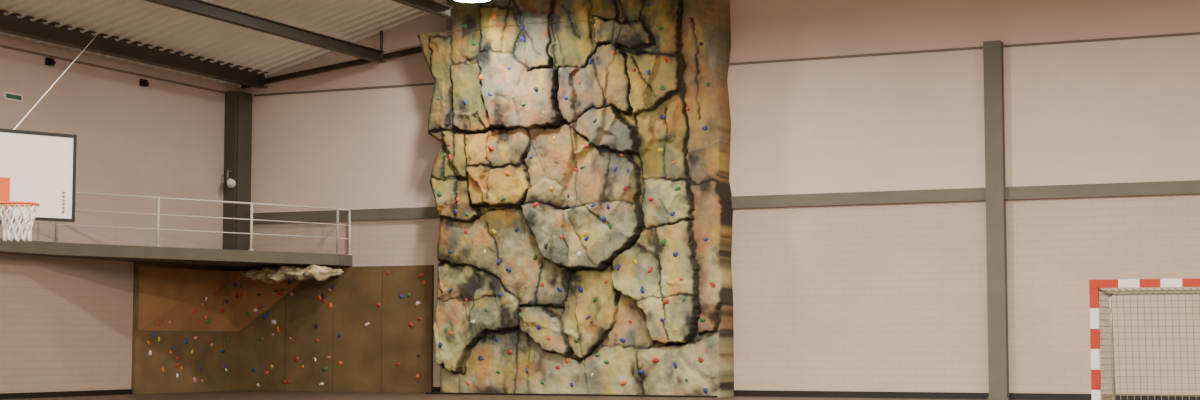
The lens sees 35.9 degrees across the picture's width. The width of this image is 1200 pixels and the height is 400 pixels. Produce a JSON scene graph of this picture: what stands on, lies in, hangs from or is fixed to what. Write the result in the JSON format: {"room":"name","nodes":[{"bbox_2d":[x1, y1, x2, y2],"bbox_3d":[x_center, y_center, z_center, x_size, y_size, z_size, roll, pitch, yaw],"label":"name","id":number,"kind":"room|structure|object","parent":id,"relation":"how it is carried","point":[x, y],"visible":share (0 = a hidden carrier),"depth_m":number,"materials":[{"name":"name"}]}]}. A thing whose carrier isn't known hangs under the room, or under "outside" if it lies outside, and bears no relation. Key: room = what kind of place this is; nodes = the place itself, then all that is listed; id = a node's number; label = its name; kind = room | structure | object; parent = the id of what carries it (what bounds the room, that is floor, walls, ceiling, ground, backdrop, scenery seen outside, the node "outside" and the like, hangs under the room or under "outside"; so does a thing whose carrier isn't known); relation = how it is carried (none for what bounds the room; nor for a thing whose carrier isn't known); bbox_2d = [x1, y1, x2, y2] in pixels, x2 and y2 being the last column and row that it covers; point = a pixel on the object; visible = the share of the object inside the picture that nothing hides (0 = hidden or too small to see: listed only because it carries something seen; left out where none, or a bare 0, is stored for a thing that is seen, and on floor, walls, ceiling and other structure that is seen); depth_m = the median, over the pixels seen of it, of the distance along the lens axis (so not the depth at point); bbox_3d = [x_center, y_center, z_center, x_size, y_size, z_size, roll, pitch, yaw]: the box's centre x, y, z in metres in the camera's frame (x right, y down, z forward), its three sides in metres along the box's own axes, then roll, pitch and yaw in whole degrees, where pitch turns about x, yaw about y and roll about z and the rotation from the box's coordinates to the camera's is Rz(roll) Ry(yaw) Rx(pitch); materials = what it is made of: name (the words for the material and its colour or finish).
{"room":"sports hall","nodes":[
{"label":"sports hall","id":0,"kind":"room"},
{"bbox_2d":[0,36,241,392],"bbox_3d":[-23.470,-0.823,33.418,0.250,9.744,57.500,-2,-5,24],"label":"wall","id":1,"kind":"structure","parent":0,"point":[66,324],"depth_m":53.28,"materials":[{"name":"paint"}]},
{"bbox_2d":[3,92,22,101],"bbox_3d":[-15.906,-2.792,50.123,0.065,0.200,0.700,-2,-5,24],"label":"exit sign","id":2,"kind":"object","parent":1,"relation":"attached to","point":[6,95],"visible":1,"depth_m":50.10,"materials":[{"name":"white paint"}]},
{"bbox_2d":[45,58,55,65],"bbox_3d":[-15.252,-3.843,51.445,0.247,0.204,0.240,-2,-5,24],"label":"wall speaker","id":3,"kind":"object","parent":1,"relation":"attached to","point":[48,61],"visible":1,"depth_m":51.38,"materials":[{"name":"black paint"}]},
{"bbox_2d":[0,389,131,398],"bbox_3d":[-23.346,3.953,32.966,0.040,0.150,57.460,-2,-5,24],"label":"baseboard","id":4,"kind":"structure","parent":1,"relation":"attached to","point":[119,391],"depth_m":51.62,"materials":[{"name":"black"}]},
{"bbox_2d":[0,45,225,93],"bbox_3d":[-23.517,-5.436,33.306,0.050,0.060,56.600,-2,-5,24],"label":"trim","id":5,"kind":"structure","parent":1,"relation":"attached to","point":[2,46],"depth_m":53.83,"materials":[{"name":"brown"}]},
{"bbox_2d":[139,79,148,86],"bbox_3d":[-13.565,-3.496,55.197,0.247,0.204,0.240,-2,-5,24],"label":"wall speaker","id":6,"kind":"object","parent":1,"relation":"attached to","point":[142,82],"visible":1,"depth_m":55.13,"materials":[{"name":"black paint"}]},
{"bbox_2d":[0,238,352,267],"bbox_3d":[-21.210,-0.052,32.886,4.257,0.340,56.490,-2,-5,24],"label":"walkway","id":7,"kind":"object","parent":1,"relation":"attached to","point":[225,258],"visible":1,"depth_m":53.46,"materials":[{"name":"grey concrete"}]},
{"bbox_2d":[7,192,351,254],"bbox_3d":[-22.230,-0.894,33.462,3.113,1.430,56.669,-2,-5,28],"label":"gallery railing","id":8,"kind":"object","parent":7,"relation":"on","point":[158,214],"visible":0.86,"depth_m":54.20,"materials":[{"name":"beige metal"}]},
{"bbox_2d":[0,0,446,86],"bbox_3d":[-3.238,-8.893,25.206,44.389,6.260,57.950,-2,-5,24],"label":"ceiling","id":9,"kind":"structure","parent":0,"point":[145,22],"depth_m":54.09,"materials":[{"name":"beige metal"}]},
{"bbox_2d":[14,35,96,129],"bbox_3d":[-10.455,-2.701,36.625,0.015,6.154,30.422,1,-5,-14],"label":"cable","id":10,"kind":"object","parent":9,"relation":"hanging from","point":[96,35],"visible":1,"depth_m":28.85,"materials":[{"name":"beige plastic"}]},
{"bbox_2d":[0,0,453,88],"bbox_3d":[-3.376,-8.838,24.893,43.918,5.626,57.275,-2,-5,24],"label":"ceiling beams","id":11,"kind":"structure","parent":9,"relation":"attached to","point":[10,24],"depth_m":52.79,"materials":[{"name":"metal"}]},
{"bbox_2d":[455,0,489,2],"bbox_3d":[-3.603,-6.367,52.128,1.368,1.428,1.368,-2,-5,24],"label":"lamp","id":12,"kind":"object","parent":9,"relation":"hanging from","point":[470,1],"visible":1,"depth_m":52.29,"materials":[{"name":"grey metal"}]},
{"bbox_2d":[147,271,425,386],"bbox_3d":[-9.375,3.831,55.648,6.847,3.721,4.651,-2,-5,24],"label":"hold","id":13,"kind":"object","parent":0,"point":[289,281],"depth_m":57.86,"materials":[{"name":"plastic"}]},
{"bbox_2d":[0,390,1012,399],"bbox_3d":[-3.268,3.439,24.171,44.489,0.200,57.800,-2,-5,24],"label":"floor","id":14,"kind":"structure","parent":0,"point":[235,394],"depth_m":51.89,"materials":[{"name":"brown wood"}]},
{"bbox_2d":[0,128,76,241],"bbox_3d":[-7.538,1.191,22.044,1.800,3.950,3.016,4,-6,-43],"label":"basketball hoop","id":15,"kind":"object","parent":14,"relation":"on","point":[38,169],"visible":1,"depth_m":21.77,"materials":[{"name":"white paint"}]},
{"bbox_2d":[222,91,251,249],"bbox_3d":[-11.578,-0.813,59.173,0.459,5.275,0.908,-2,-5,24],"label":"steel column","id":16,"kind":"structure","parent":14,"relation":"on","point":[238,105],"depth_m":58.89,"materials":[{"name":"metal"}]},
{"bbox_2d":[227,170,235,187],"bbox_3d":[-11.700,-0.667,58.468,0.276,0.598,0.483,2,-5,-29],"label":"floodlight","id":17,"kind":"object","parent":16,"relation":"attached to","point":[231,183],"visible":1,"depth_m":58.32,"materials":[{"name":"grey metal"}]},
{"bbox_2d":[131,262,433,393],"bbox_3d":[-9.418,3.847,55.424,7.150,3.871,5.292,-2,-5,24],"label":"wall","id":18,"kind":"structure","parent":14,"relation":"on","point":[369,355],"depth_m":57.30,"materials":[{"name":"brown wood"}]},
{"bbox_2d":[138,267,303,330],"bbox_3d":[-11.268,3.038,56.304,2.858,1.881,5.067,-2,-5,24],"label":"overhang","id":19,"kind":"object","parent":18,"relation":"attached to","point":[169,294],"depth_m":57.05,"materials":[{"name":"brown wood"}]},
{"bbox_2d":[242,265,343,283],"bbox_3d":[-9.239,2.307,57.045,3.410,0.577,2.185,-2,-5,24],"label":"rock ledge","id":20,"kind":"object","parent":18,"relation":"attached to","point":[271,275],"visible":1,"depth_m":56.33,"materials":[{"name":"stone"}]},
{"bbox_2d":[417,0,733,396],"bbox_3d":[-1.005,-0.996,53.963,9.727,13.300,1.751,-2,-5,24],"label":"wall","id":21,"kind":"structure","parent":14,"relation":"on","point":[627,106],"depth_m":53.12,"materials":[{"name":"stone"}]},
{"bbox_2d":[426,392,717,397],"bbox_3d":[-0.947,5.552,52.721,9.066,0.050,0.250,-2,-5,24],"label":"baseboard","id":22,"kind":"structure","parent":21,"relation":"attached to","point":[541,394],"depth_m":52.48,"materials":[{"name":"black"}]},
{"bbox_2d":[437,3,715,393],"bbox_3d":[-0.919,-0.064,53.286,8.699,11.176,0.804,-2,-5,23],"label":"hold","id":23,"kind":"object","parent":21,"relation":"attached to","point":[675,254],"visible":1,"depth_m":53.02,"materials":[{"name":"plastic"}]},
{"bbox_2d":[983,40,1010,399],"bbox_3d":[10.579,0.513,49.426,0.560,9.582,0.320,-2,-5,24],"label":"steel column","id":24,"kind":"structure","parent":14,"relation":"on","point":[993,63],"depth_m":49.31,"materials":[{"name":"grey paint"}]},
{"bbox_2d":[1089,278,1199,399],"bbox_3d":[6.499,1.814,18.036,3.160,2.082,1.160,-2,-5,24],"label":"goal","id":25,"kind":"object","parent":14,"relation":"on","point":[1098,302],"visible":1,"depth_m":18.61,"materials":[{"name":"white paint"}]},
{"bbox_2d":[239,0,1199,394],"bbox_3d":[8.476,-2.261,50.913,43.889,15.344,0.250,-2,-5,24],"label":"wall","id":26,"kind":"structure","parent":0,"point":[864,297],"depth_m":50.63,"materials":[{"name":"paint"}]},
{"bbox_2d":[253,180,1199,223],"bbox_3d":[8.615,-0.098,50.477,43.419,0.340,0.120,-2,-5,24],"label":"horizontal wall beam","id":27,"kind":"structure","parent":26,"relation":"attached to","point":[1191,186],"depth_m":50.73,"materials":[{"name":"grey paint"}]},
{"bbox_2d":[254,32,1199,96],"bbox_3d":[8.643,-4.063,50.814,43.389,0.060,0.050,-2,-5,24],"label":"trim","id":28,"kind":"structure","parent":26,"relation":"attached to","point":[1192,33],"depth_m":51.18,"materials":[{"name":"brown"}]},
{"bbox_2d":[432,387,1199,399],"bbox_3d":[8.417,5.293,50.188,43.889,0.170,0.040,-2,-5,24],"label":"baseboard","id":29,"kind":"structure","parent":26,"relation":"attached to","point":[764,393],"depth_m":49.91,"materials":[{"name":"black"}]}
]}

